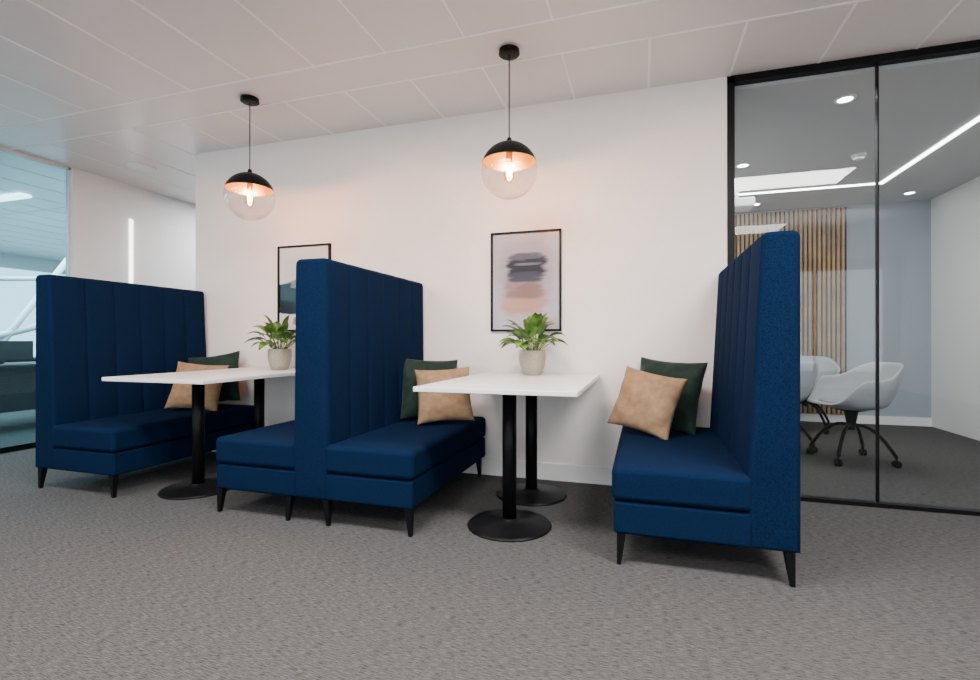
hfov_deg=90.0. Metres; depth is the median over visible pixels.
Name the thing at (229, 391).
throw pillow
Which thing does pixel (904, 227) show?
wall
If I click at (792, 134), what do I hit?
ceiling
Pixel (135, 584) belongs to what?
floor
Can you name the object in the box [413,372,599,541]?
cafe table
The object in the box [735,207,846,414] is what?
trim
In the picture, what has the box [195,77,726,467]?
wall
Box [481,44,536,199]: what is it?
globe pendant lamp
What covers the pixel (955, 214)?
wall
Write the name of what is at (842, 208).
slatted wall panel
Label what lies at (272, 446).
seat cushion
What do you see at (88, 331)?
booth seat
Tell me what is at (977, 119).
led strip
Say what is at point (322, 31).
ceiling
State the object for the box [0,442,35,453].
frame
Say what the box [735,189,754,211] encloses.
ceiling projector
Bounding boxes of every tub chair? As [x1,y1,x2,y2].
[800,356,840,434]
[800,362,818,452]
[806,362,903,468]
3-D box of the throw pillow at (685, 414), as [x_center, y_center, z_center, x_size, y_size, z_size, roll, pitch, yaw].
[1.119,0.340,3.107,0.206,0.456,0.470,0,0,-42]
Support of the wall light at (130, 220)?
attached to the wall at (164, 227)
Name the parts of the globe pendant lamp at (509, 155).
glass globe, lamp shade, cord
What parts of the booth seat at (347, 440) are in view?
leg, seat, leg, leg, panel, seat, leg, leg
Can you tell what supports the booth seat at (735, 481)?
on the floor
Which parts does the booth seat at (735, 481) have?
leg, seat, panel, leg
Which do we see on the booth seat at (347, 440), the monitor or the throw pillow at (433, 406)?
the throw pillow at (433, 406)
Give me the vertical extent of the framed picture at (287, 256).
0.730 m
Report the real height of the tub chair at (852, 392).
0.820 m
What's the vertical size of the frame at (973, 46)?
2.720 m
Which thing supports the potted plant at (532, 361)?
on the cafe table at (508, 523)
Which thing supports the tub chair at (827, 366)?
on the floor
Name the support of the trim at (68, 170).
attached to the wall at (164, 227)
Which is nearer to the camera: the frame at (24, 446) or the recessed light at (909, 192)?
the frame at (24, 446)
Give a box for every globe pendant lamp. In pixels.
[223,94,274,220]
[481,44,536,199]
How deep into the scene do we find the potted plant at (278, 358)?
3.84 m
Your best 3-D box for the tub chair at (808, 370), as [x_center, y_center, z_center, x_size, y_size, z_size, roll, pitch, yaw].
[2.643,0.598,4.526,0.662,0.820,0.637,0,0,-13]
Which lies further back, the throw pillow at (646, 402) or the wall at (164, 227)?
the wall at (164, 227)
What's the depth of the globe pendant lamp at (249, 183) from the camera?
3.47 m
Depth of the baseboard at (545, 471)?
3.50 m
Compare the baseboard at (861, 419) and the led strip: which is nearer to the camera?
the led strip
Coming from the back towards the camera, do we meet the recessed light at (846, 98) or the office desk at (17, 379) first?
the office desk at (17, 379)
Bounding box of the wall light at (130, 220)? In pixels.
[129,219,132,282]
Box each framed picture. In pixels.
[277,243,330,331]
[491,228,561,330]
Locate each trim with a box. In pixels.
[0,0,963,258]
[0,147,70,276]
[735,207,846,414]
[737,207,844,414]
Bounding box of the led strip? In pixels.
[739,116,979,194]
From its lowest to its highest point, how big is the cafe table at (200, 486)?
0.770 m
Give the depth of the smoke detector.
4.32 m
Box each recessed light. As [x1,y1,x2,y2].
[0,193,31,201]
[735,163,750,167]
[833,94,856,103]
[902,191,916,194]
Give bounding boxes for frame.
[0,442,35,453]
[727,39,979,515]
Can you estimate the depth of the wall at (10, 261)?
10.03 m
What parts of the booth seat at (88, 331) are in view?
leg, leg, panel, seat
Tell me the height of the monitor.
0.270 m
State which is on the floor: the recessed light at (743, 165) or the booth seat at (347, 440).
the booth seat at (347, 440)
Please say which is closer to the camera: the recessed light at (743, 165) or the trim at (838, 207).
the recessed light at (743, 165)
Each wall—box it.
[0,253,64,274]
[71,168,195,289]
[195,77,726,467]
[735,200,930,417]
[931,176,979,440]
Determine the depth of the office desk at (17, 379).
5.89 m
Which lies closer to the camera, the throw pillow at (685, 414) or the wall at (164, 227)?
the throw pillow at (685, 414)
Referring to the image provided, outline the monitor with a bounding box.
[0,341,32,363]
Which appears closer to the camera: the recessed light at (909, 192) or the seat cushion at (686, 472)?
the seat cushion at (686, 472)
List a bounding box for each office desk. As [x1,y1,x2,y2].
[0,341,35,412]
[4,357,35,362]
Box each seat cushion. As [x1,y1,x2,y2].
[52,404,253,452]
[216,420,294,468]
[326,416,485,479]
[612,426,751,511]
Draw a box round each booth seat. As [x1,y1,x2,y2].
[35,274,253,497]
[216,258,485,536]
[612,230,800,587]
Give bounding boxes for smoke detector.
[851,153,865,160]
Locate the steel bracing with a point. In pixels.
(14, 329)
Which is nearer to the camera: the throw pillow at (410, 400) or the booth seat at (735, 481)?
the booth seat at (735, 481)
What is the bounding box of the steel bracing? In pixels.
[0,258,64,340]
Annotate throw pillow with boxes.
[164,361,228,410]
[188,351,239,400]
[400,359,457,418]
[415,366,474,424]
[607,366,687,439]
[640,357,707,434]
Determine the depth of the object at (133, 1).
3.02 m
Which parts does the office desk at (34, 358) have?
modesty panel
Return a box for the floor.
[0,409,979,679]
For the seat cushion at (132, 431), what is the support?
on the booth seat at (88, 331)
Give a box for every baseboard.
[213,450,611,484]
[800,413,931,426]
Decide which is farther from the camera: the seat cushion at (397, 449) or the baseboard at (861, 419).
the baseboard at (861, 419)
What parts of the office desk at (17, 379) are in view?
modesty panel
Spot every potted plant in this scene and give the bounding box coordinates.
[245,314,294,369]
[498,312,567,374]
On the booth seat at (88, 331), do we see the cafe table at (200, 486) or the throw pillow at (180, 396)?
the throw pillow at (180, 396)
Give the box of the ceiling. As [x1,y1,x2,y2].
[0,0,979,182]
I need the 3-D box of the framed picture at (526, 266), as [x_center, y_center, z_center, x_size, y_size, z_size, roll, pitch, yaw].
[0.259,-0.429,3.572,0.524,0.730,0.024,0,0,17]
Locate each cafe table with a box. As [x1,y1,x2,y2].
[102,367,294,499]
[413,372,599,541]

